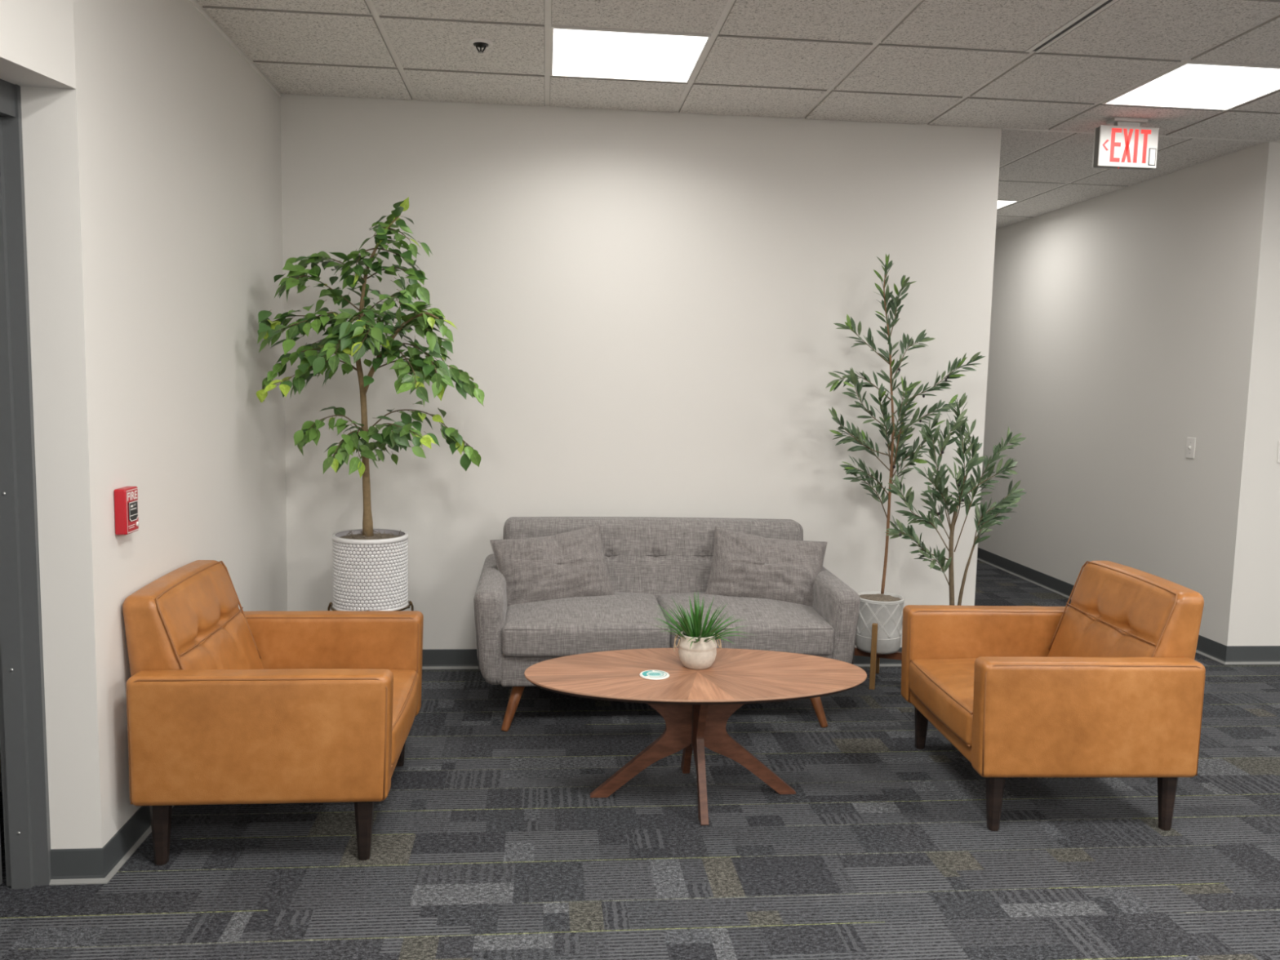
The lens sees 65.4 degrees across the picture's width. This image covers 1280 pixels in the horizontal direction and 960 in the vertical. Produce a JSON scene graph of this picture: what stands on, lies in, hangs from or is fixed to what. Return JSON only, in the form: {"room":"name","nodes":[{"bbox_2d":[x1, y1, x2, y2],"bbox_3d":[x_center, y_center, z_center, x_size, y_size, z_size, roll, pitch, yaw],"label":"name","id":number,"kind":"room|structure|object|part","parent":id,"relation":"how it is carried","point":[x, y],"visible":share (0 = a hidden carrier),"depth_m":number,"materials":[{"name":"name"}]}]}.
{"room":"office waiting area","nodes":[
{"label":"office waiting area","id":0,"kind":"room"},
{"bbox_2d":[0,78,4,791],"bbox_3d":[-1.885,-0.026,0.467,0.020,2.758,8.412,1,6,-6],"label":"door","id":1,"kind":"structure","parent":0,"point":[1,786],"depth_m":3.38,"materials":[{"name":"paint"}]},
{"bbox_2d":[0,0,75,88],"bbox_3d":[-1.597,-1.260,1.997,0.137,0.601,1.150,2,6,7],"label":"wall","id":2,"kind":"structure","parent":0,"point":[37,37],"depth_m":2.46,"materials":[{"name":"paint"}]},
{"bbox_2d":[0,79,50,888],"bbox_3d":[-1.772,0.105,2.162,0.165,2.157,1.105,2,6,7],"label":"door frame","id":3,"kind":"structure","parent":2,"relation":"in","point":[23,733],"depth_m":2.67,"materials":[{"name":"metal"}]},
{"bbox_2d":[20,0,287,848],"bbox_3d":[-1.648,-0.348,3.671,0.140,2.758,2.044,1,6,-6],"label":"wall","id":4,"kind":"structure","parent":0,"point":[153,184],"depth_m":2.99,"materials":[{"name":"paint"}]},
{"bbox_2d":[48,805,173,885],"bbox_3d":[-1.666,0.976,3.799,0.154,0.097,2.061,1,6,-6],"label":"baseboard","id":5,"kind":"structure","parent":4,"relation":"attached to","point":[79,866],"depth_m":2.80,"materials":[{"name":"plastic"}]},
{"bbox_2d":[114,486,138,534],"bbox_3d":[-1.488,0.088,2.891,0.037,0.132,0.090,1,6,-6],"label":"alarm pull station","id":6,"kind":"object","parent":4,"relation":"attached to","point":[126,498],"visible":1,"depth_m":2.85,"materials":[{"name":"red plastic"}]},
{"bbox_3d":[-1.473,0.090,2.893,0.005,0.056,0.060,1,6,-6],"label":"pull handle","id":7,"kind":"part","parent":6,"relation":"part of","materials":[{"name":"black plastic"}]},
{"bbox_2d":[0,560,1279,959],"bbox_3d":[2.771,1.152,3.517,11.846,0.001,13.505,1,6,-6],"label":"floor","id":8,"kind":"structure","parent":0,"point":[489,842],"depth_m":3.04,"materials":[{"name":"carpet"}]},
{"bbox_2d":[122,560,423,865],"bbox_3d":[-1.149,0.696,3.260,0.796,0.786,0.844,1,6,-6],"label":"leather armchair","id":9,"kind":"object","parent":8,"relation":"on","point":[226,704],"visible":1,"depth_m":2.88,"materials":[{"name":"brown leather"}]},
{"bbox_3d":[-1.398,1.026,2.913,0.055,0.190,0.055,1,6,-6],"label":"leg","id":10,"kind":"part","parent":9,"relation":"part of","materials":[{"name":"brown wood"}]},
{"bbox_3d":[-1.409,0.544,3.219,0.264,0.486,0.630,1,6,-6],"label":"backrest","id":11,"kind":"part","parent":9,"relation":"part of","materials":[{"name":"beige leather"}]},
{"bbox_3d":[-1.095,0.746,2.901,0.734,0.383,0.110,1,6,-6],"label":"arm","id":12,"kind":"part","parent":9,"relation":"part of","materials":[{"name":"beige leather"}]},
{"bbox_3d":[-1.164,0.670,3.625,0.734,0.383,0.111,1,6,-6],"label":"arm","id":13,"kind":"part","parent":9,"relation":"part of","materials":[{"name":"beige leather"}]},
{"bbox_3d":[-0.821,1.033,2.969,0.055,0.190,0.055,1,6,-6],"label":"leg","id":14,"kind":"part","parent":9,"relation":"part of","materials":[{"name":"brown wood"}]},
{"bbox_2d":[338,668,419,765],"bbox_3d":[-1.061,0.754,3.274,0.614,0.170,0.632,1,6,-6],"label":"seat cushion","id":15,"kind":"object","parent":9,"relation":"on","point":[406,699],"depth_m":3.28,"materials":[{"name":"orange leather"}]},
{"bbox_3d":[-1.115,0.851,3.279,0.660,0.085,0.638,1,6,-6],"label":"seat","id":16,"kind":"part","parent":9,"relation":"part of","materials":[{"name":"beige leather"}]},
{"bbox_3d":[-0.888,0.960,3.668,0.055,0.190,0.055,1,6,-6],"label":"leg","id":17,"kind":"part","parent":9,"relation":"part of","materials":[{"name":"brown wood"}]},
{"bbox_2d":[327,600,413,610],"bbox_3d":[-1.190,0.752,4.408,0.345,0.440,0.345,6,7,38],"label":"plant stand","id":18,"kind":"object","parent":8,"relation":"on","point":[330,606],"visible":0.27,"depth_m":4.35,"materials":[{"name":"brown metal"}]},
{"bbox_3d":[-1.362,0.751,4.376,0.024,0.440,0.010,0,6,-10],"label":"leg","id":19,"kind":"part","parent":18,"relation":"part of","materials":[{"name":"brown metal"}]},
{"bbox_2d":[256,196,484,610],"bbox_3d":[-1.140,-0.317,4.279,0.940,1.763,0.646,1,6,-6],"label":"potted ficus","id":20,"kind":"object","parent":18,"relation":"on","point":[370,572],"visible":0.99,"depth_m":4.20,"materials":[{"name":"green plant"}]},
{"bbox_2d":[332,528,408,610],"bbox_3d":[-1.182,0.397,4.371,0.322,0.322,0.322,1,6,-6],"label":"pot","id":21,"kind":"object","parent":20,"relation":"attached to","point":[370,572],"depth_m":4.24,"materials":[{"name":"white ceramic"}]},
{"bbox_3d":[-1.018,0.752,4.439,0.024,0.440,0.010,0,6,-10],"label":"leg","id":22,"kind":"part","parent":18,"relation":"part of","materials":[{"name":"brown metal"}]},
{"bbox_2d":[473,516,860,731],"bbox_3d":[0.088,0.606,4.425,1.589,0.794,0.819,1,6,-6],"label":"sofa","id":23,"kind":"object","parent":8,"relation":"on","point":[651,562],"visible":0.68,"depth_m":4.17,"materials":[{"name":"grey fabric"}]},
{"bbox_3d":[-0.635,0.591,4.364,0.136,0.414,0.799,1,6,-6],"label":"arm","id":24,"kind":"part","parent":23,"relation":"part of"},
{"bbox_3d":[-0.515,0.921,4.084,0.051,0.211,0.120,6,7,36],"label":"leg","id":25,"kind":"part","parent":23,"relation":"part of","materials":[{"name":"brown wood"}]},
{"bbox_2d":[489,524,614,607],"bbox_3d":[-0.384,0.397,4.415,0.535,0.372,0.237,-1,6,-20],"label":"cushion","id":26,"kind":"object","parent":23,"relation":"on","point":[572,563],"visible":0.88,"depth_m":4.35,"materials":[{"name":"grey fabric"}]},
{"bbox_2d":[502,591,670,657],"bbox_3d":[-0.240,0.602,4.287,0.680,0.163,0.608,1,6,-6],"label":"seat cushion","id":27,"kind":"object","parent":23,"relation":"on","point":[575,625],"depth_m":4.02,"materials":[{"name":"grey fabric"}]},
{"bbox_3d":[0.068,0.447,4.659,1.405,0.526,0.254,1,6,-6],"label":"backrest","id":28,"kind":"part","parent":23,"relation":"part of","materials":[{"name":"grey fabric"}]},
{"bbox_3d":[0.085,0.734,4.441,1.370,0.145,0.750,1,6,-6],"label":"seat frame","id":29,"kind":"part","parent":23,"relation":"part of","materials":[{"name":"grey fabric"}]},
{"bbox_2d":[657,591,834,655],"bbox_3d":[0.438,0.609,4.352,0.680,0.164,0.608,1,6,-6],"label":"seat cushion","id":30,"kind":"object","parent":23,"relation":"on","point":[776,625],"depth_m":4.12,"materials":[{"name":"grey fabric"}]},
{"bbox_2d":[705,525,827,606],"bbox_3d":[0.571,0.409,4.505,0.552,0.362,0.231,2,6,4],"label":"cushion","id":31,"kind":"object","parent":23,"relation":"on","point":[746,565],"visible":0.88,"depth_m":4.44,"materials":[{"name":"grey fabric"}]},
{"bbox_3d":[0.738,0.936,4.205,0.120,0.211,0.051,7,8,42],"label":"leg","id":32,"kind":"part","parent":23,"relation":"part of","materials":[{"name":"brown wood"}]},
{"bbox_3d":[0.810,0.608,4.504,0.136,0.414,0.799,1,6,-6],"label":"arm","id":33,"kind":"part","parent":23,"relation":"part of"},
{"bbox_2d":[524,648,866,825],"bbox_3d":[0.193,0.879,3.457,1.186,0.440,0.612,1,6,-6],"label":"coffee table","id":34,"kind":"object","parent":8,"relation":"on","point":[695,706],"visible":0.94,"depth_m":3.43,"materials":[{"name":"brown wood"}]},
{"bbox_3d":[0.006,0.888,3.440,0.350,0.418,0.025,1,6,-6],"label":"leg","id":35,"kind":"part","parent":34,"relation":"part of","materials":[{"name":"brown wood"}]},
{"bbox_2d":[639,670,669,679],"bbox_3d":[0.049,0.660,3.377,0.102,0.006,0.102,1,6,-6],"label":"coaster","id":36,"kind":"object","parent":34,"relation":"on","point":[648,674],"visible":1,"depth_m":3.37,"materials":[{"name":"white ceramic"}]},
{"bbox_2d":[642,670,666,677],"bbox_3d":[0.049,0.658,3.377,0.084,0.001,0.083,1,6,-6],"label":"print","id":37,"kind":"object","parent":36,"relation":"on","point":[644,673],"depth_m":3.38},
{"bbox_3d":[0.180,0.877,3.585,0.025,0.418,0.233,1,6,-6],"label":"leg","id":38,"kind":"part","parent":34,"relation":"part of","materials":[{"name":"brown wood"}]},
{"bbox_2d":[643,591,755,669],"bbox_3d":[0.208,0.522,3.466,0.382,0.269,0.330,4,6,22],"label":"potted grass","id":39,"kind":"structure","parent":34,"relation":"on","point":[697,645],"depth_m":3.45,"materials":[{"name":"plant"}]},
{"bbox_3d":[0.110,0.525,3.512,0.048,0.135,0.009,-41,-2,35],"label":"blade","id":40,"kind":"part","parent":39,"relation":"part of","materials":[{"name":"green plant"}]},
{"bbox_3d":[0.117,0.506,3.562,0.011,0.176,0.036,-15,-29,-40],"label":"blade","id":41,"kind":"part","parent":39,"relation":"part of","materials":[{"name":"green plant"}]},
{"bbox_3d":[0.133,0.563,3.481,0.025,0.046,0.026,1,6,-6],"label":"twine handle","id":42,"kind":"part","parent":39,"relation":"part of","materials":[{"name":"beige fabric"}]},
{"bbox_3d":[0.147,0.519,3.410,0.011,0.163,0.058,-7,33,27],"label":"blade","id":43,"kind":"part","parent":39,"relation":"part of","materials":[{"name":"green plant"}]},
{"bbox_3d":[0.158,0.503,3.419,0.012,0.179,0.036,-12,29,16],"label":"blade","id":44,"kind":"part","parent":39,"relation":"part of","materials":[{"name":"green plant"}]},
{"bbox_3d":[0.168,0.504,3.421,0.010,0.167,0.014,-6,34,17],"label":"blade","id":45,"kind":"part","parent":39,"relation":"part of","materials":[{"name":"green plant"}]},
{"bbox_3d":[0.172,0.508,3.530,0.008,0.123,0.025,-3,-14,-34],"label":"blade","id":46,"kind":"part","parent":39,"relation":"part of","materials":[{"name":"green plant"}]},
{"bbox_3d":[0.169,0.519,3.415,0.009,0.143,0.029,-14,34,6],"label":"blade","id":47,"kind":"part","parent":39,"relation":"part of","materials":[{"name":"green plant"}]},
{"bbox_3d":[0.177,0.503,3.437,0.013,0.151,0.010,-24,30,-25],"label":"blade","id":48,"kind":"part","parent":39,"relation":"part of","materials":[{"name":"green plant"}]},
{"bbox_3d":[0.189,0.501,3.427,0.010,0.162,0.014,12,33,26],"label":"blade","id":49,"kind":"part","parent":39,"relation":"part of","materials":[{"name":"green plant"}]},
{"bbox_3d":[0.196,0.488,3.453,0.011,0.167,0.014,2,16,12],"label":"blade","id":50,"kind":"part","parent":39,"relation":"part of","materials":[{"name":"green plant"}]},
{"bbox_2d":[678,631,717,669],"bbox_3d":[0.202,0.595,3.494,0.137,0.118,0.137,1,6,-6],"label":"pot","id":51,"kind":"object","parent":39,"relation":"attached to","point":[701,655],"depth_m":3.44,"materials":[{"name":"beige ceramic"}]},
{"bbox_3d":[0.203,0.477,3.497,0.011,0.177,0.015,1,3,-5],"label":"blade","id":52,"kind":"part","parent":39,"relation":"part of","materials":[{"name":"green plant"}]},
{"bbox_3d":[0.203,0.496,3.424,0.011,0.176,0.036,-6,26,-10],"label":"blade","id":53,"kind":"part","parent":39,"relation":"part of","materials":[{"name":"green plant"}]},
{"bbox_3d":[0.202,0.504,3.419,0.010,0.162,0.033,9,29,13],"label":"blade","id":54,"kind":"part","parent":39,"relation":"part of","materials":[{"name":"green plant"}]},
{"bbox_3d":[0.205,0.498,3.421,0.011,0.176,0.036,9,28,10],"label":"blade","id":55,"kind":"part","parent":39,"relation":"part of","materials":[{"name":"green plant"}]},
{"bbox_3d":[0.213,0.488,3.452,0.011,0.171,0.015,-3,20,-22],"label":"blade","id":56,"kind":"part","parent":39,"relation":"part of","materials":[{"name":"green plant"}]},
{"bbox_3d":[0.231,0.499,3.511,0.009,0.140,0.012,9,-7,38],"label":"blade","id":57,"kind":"part","parent":39,"relation":"part of","materials":[{"name":"green plant"}]},
{"bbox_3d":[0.238,0.487,3.498,0.010,0.166,0.014,15,1,38],"label":"blade","id":58,"kind":"part","parent":39,"relation":"part of","materials":[{"name":"green plant"}]},
{"bbox_3d":[0.241,0.499,3.444,0.010,0.164,0.014,8,25,-27],"label":"blade","id":59,"kind":"part","parent":39,"relation":"part of","materials":[{"name":"green plant"}]},
{"bbox_3d":[0.253,0.508,3.508,0.009,0.132,0.027,22,-2,35],"label":"blade","id":60,"kind":"part","parent":39,"relation":"part of","materials":[{"name":"green plant"}]},
{"bbox_3d":[0.262,0.534,3.405,0.011,0.146,0.084,8,32,-28],"label":"blade","id":61,"kind":"part","parent":39,"relation":"part of","materials":[{"name":"green plant"}]},
{"bbox_3d":[0.268,0.502,3.530,0.010,0.161,0.033,16,-15,45],"label":"blade","id":62,"kind":"part","parent":39,"relation":"part of","materials":[{"name":"green plant"}]},
{"bbox_3d":[0.281,0.520,3.510,0.009,0.136,0.028,36,-5,45],"label":"blade","id":63,"kind":"part","parent":39,"relation":"part of","materials":[{"name":"green plant"}]},
{"bbox_3d":[0.302,0.534,3.439,0.056,0.158,0.011,40,26,-5],"label":"blade","id":64,"kind":"part","parent":39,"relation":"part of","materials":[{"name":"green plant"}]},
{"bbox_3d":[0.312,0.533,3.531,0.085,0.148,0.011,44,-7,-33],"label":"blade","id":65,"kind":"part","parent":39,"relation":"part of","materials":[{"name":"green plant"}]},
{"bbox_3d":[0.311,0.555,3.463,0.143,0.034,0.012,2,6,10],"label":"blade","id":66,"kind":"part","parent":39,"relation":"part of","materials":[{"name":"green plant"}]},
{"bbox_3d":[0.204,0.904,3.331,0.025,0.418,0.233,1,6,-6],"label":"leg","id":67,"kind":"part","parent":34,"relation":"part of","materials":[{"name":"brown wood"}]},
{"bbox_3d":[0.379,0.893,3.476,0.350,0.418,0.025,1,6,-6],"label":"leg","id":68,"kind":"part","parent":34,"relation":"part of","materials":[{"name":"brown wood"}]},
{"bbox_2d":[853,622,902,689],"bbox_3d":[1.147,0.822,4.844,0.230,0.315,0.230,-2,7,-27],"label":"plant stand","id":69,"kind":"object","parent":8,"relation":"on","point":[874,657],"visible":0.41,"depth_m":4.71,"materials":[{"name":"brown wood"}]},
{"bbox_3d":[1.105,0.834,4.712,0.025,0.315,0.025,3,6,17],"label":"leg","id":70,"kind":"part","parent":69,"relation":"part of","materials":[{"name":"brown wood"}]},
{"bbox_3d":[1.188,0.809,4.976,0.025,0.315,0.025,3,6,17],"label":"leg","id":71,"kind":"part","parent":69,"relation":"part of","materials":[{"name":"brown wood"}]},
{"bbox_2d":[825,253,985,654],"bbox_3d":[1.236,-0.113,4.734,0.745,1.891,0.435,1,6,-6],"label":"tree","id":72,"kind":"object","parent":69,"relation":"on","point":[884,609],"visible":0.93,"depth_m":4.71,"materials":[{"name":"green plant"}]},
{"bbox_3d":[1.156,0.694,4.831,0.236,0.262,0.236,1,6,-6],"label":"pot","id":73,"kind":"part","parent":72,"relation":"part of","materials":[{"name":"white ceramic"}]},
{"bbox_2d":[885,392,1026,605],"bbox_3d":[1.408,0.313,4.486,0.698,1.412,0.354,1,6,-6],"label":"potted plant","id":74,"kind":"object","parent":8,"relation":"on","point":[987,520],"visible":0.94,"depth_m":4.44,"materials":[{"name":"green plant"}]},
{"bbox_2d":[901,560,1205,831],"bbox_3d":[1.446,0.719,3.594,0.796,0.786,0.844,1,6,-3],"label":"leather armchair","id":75,"kind":"object","parent":8,"relation":"on","point":[1109,682],"visible":1,"depth_m":3.23,"materials":[{"name":"brown leather"}]},
{"bbox_3d":[1.118,0.974,3.958,0.055,0.190,0.055,1,6,-3],"label":"leg","id":76,"kind":"part","parent":75,"relation":"part of","materials":[{"name":"brown wood"}]},
{"bbox_3d":[1.405,0.873,3.608,0.660,0.085,0.638,1,6,-3],"label":"seat","id":77,"kind":"part","parent":75,"relation":"part of","materials":[{"name":"beige leather"}]},
{"bbox_2d":[908,657,977,746],"bbox_3d":[1.355,0.774,3.595,0.614,0.170,0.632,1,6,-3],"label":"seat cushion","id":78,"kind":"object","parent":75,"relation":"on","point":[944,687],"depth_m":3.56,"materials":[{"name":"orange leather"}]},
{"bbox_3d":[1.406,0.693,3.957,0.734,0.383,0.110,1,6,-3],"label":"arm","id":79,"kind":"part","parent":75,"relation":"part of","materials":[{"name":"beige leather"}]},
{"bbox_3d":[1.157,1.047,3.257,0.055,0.190,0.055,1,6,-3],"label":"leg","id":80,"kind":"part","parent":75,"relation":"part of","materials":[{"name":"brown wood"}]},
{"bbox_3d":[1.446,0.768,3.230,0.734,0.383,0.111,1,6,-3],"label":"arm","id":81,"kind":"part","parent":75,"relation":"part of","materials":[{"name":"beige leather"}]},
{"bbox_3d":[1.714,0.574,3.594,0.264,0.486,0.630,1,6,-3],"label":"backrest","id":82,"kind":"part","parent":75,"relation":"part of","materials":[{"name":"beige leather"}]},
{"bbox_3d":[1.736,1.056,3.289,0.055,0.190,0.055,1,6,-3],"label":"leg","id":83,"kind":"part","parent":75,"relation":"part of","materials":[{"name":"brown wood"}]},
{"bbox_2d":[280,93,1001,648],"bbox_3d":[-0.040,-0.439,4.908,3.576,2.758,0.120,1,6,-6],"label":"wall","id":84,"kind":"structure","parent":0,"point":[644,307],"depth_m":4.82,"materials":[{"name":"paint"}]},
{"bbox_2d":[422,647,902,669],"bbox_3d":[0.012,0.889,5.013,3.452,0.097,0.077,1,6,-6],"label":"baseboard","id":85,"kind":"structure","parent":84,"relation":"attached to","point":[432,659],"depth_m":4.90,"materials":[{"name":"plastic"}]},
{"bbox_2d":[188,0,1279,229],"bbox_3d":[2.523,-1.576,3.174,9.276,0.112,13.502,1,6,-6],"label":"ceiling","id":86,"kind":"structure","parent":0,"point":[957,63],"depth_m":3.92,"materials":[{"name":"tile"}]},
{"bbox_2d":[468,38,493,53],"bbox_3d":[-0.605,-1.645,3.790,0.092,0.037,0.092,1,6,-6],"label":"sprinkler","id":87,"kind":"object","parent":86,"relation":"attached to","point":[478,43],"visible":1,"depth_m":3.77,"materials":[{"name":"metal"}]},
{"bbox_2d":[550,25,711,83],"bbox_3d":[-0.057,-1.689,3.920,0.586,0.052,0.586,1,6,-6],"label":"ceiling light","id":88,"kind":"object","parent":86,"relation":"attached to","point":[589,52],"visible":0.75,"depth_m":3.88,"materials":[{"name":"white plastic"}]},
{"bbox_2d":[996,199,1018,208],"bbox_3d":[2.261,-1.957,7.039,0.586,0.052,0.586,1,6,-6],"label":"ceiling light","id":89,"kind":"object","parent":86,"relation":"attached to","point":[1001,203],"visible":0.15,"depth_m":6.87,"materials":[{"name":"white plastic"}]},
{"bbox_2d":[996,200,1014,208],"bbox_3d":[2.261,-1.934,7.042,0.568,0.001,0.568,1,6,-6],"label":"diffuser","id":90,"kind":"object","parent":89,"relation":"attached to","point":[1000,203],"depth_m":6.87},
{"bbox_2d":[1025,0,1118,53],"bbox_3d":[1.537,-1.558,3.160,0.052,0.012,1.216,1,6,-6],"label":"ceiling vent","id":91,"kind":"object","parent":86,"relation":"in","point":[1101,5],"visible":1,"depth_m":3.47,"materials":[{"name":"black metal"}]},
{"bbox_2d":[1092,116,1159,170],"bbox_3d":[2.283,-1.577,4.685,0.288,0.227,0.075,1,6,-6],"label":"exit sign","id":92,"kind":"object","parent":86,"relation":"hanging from","point":[1125,144],"visible":1,"depth_m":4.66,"materials":[{"name":"red"}]},
{"bbox_3d":[2.285,-1.664,4.676,0.110,0.028,0.032,1,6,-6],"label":"stem","id":93,"kind":"part","parent":92,"relation":"part of","materials":[{"name":"white metal"}]},
{"bbox_2d":[1102,60,1279,110],"bbox_3d":[2.372,-1.659,4.155,0.586,0.052,0.586,1,6,-6],"label":"ceiling light","id":94,"kind":"object","parent":86,"relation":"attached to","point":[1199,85],"visible":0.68,"depth_m":4.15,"materials":[{"name":"white plastic"}]},
{"bbox_2d":[977,146,1253,639],"bbox_3d":[2.969,-0.651,7.622,0.120,2.758,4.730,1,6,-6],"label":"wall","id":95,"kind":"structure","parent":0,"point":[1115,314],"depth_m":6.28,"materials":[{"name":"paint"}]},
{"bbox_2d":[977,547,1279,664],"bbox_3d":[4.717,0.701,7.860,3.712,0.097,4.867,1,6,-6],"label":"baseboard","id":96,"kind":"structure","parent":95,"relation":"attached to","point":[1223,654],"depth_m":5.45,"materials":[{"name":"plastic"}]},
{"bbox_2d":[1185,437,1195,458],"bbox_3d":[3.089,-0.180,5.597,0.019,0.116,0.072,1,6,-6],"label":"light switch","id":97,"kind":"object","parent":95,"relation":"attached to","point":[1191,442],"visible":1,"depth_m":5.59,"materials":[{"name":"white plastic"}]},
{"bbox_2d":[1212,142,1279,645],"bbox_3d":[4.977,-0.378,5.393,3.695,2.758,0.120,1,6,-6],"label":"wall","id":98,"kind":"structure","parent":0,"point":[1247,604],"depth_m":5.20,"materials":[{"name":"paint"}]},
{"bbox_2d":[1276,440,1279,462],"bbox_3d":[3.363,-0.146,5.193,0.072,0.116,0.019,1,6,-6],"label":"light switch","id":99,"kind":"object","parent":98,"relation":"attached to","point":[1278,449],"visible":1,"depth_m":5.20,"materials":[{"name":"white plastic"}]}
]}

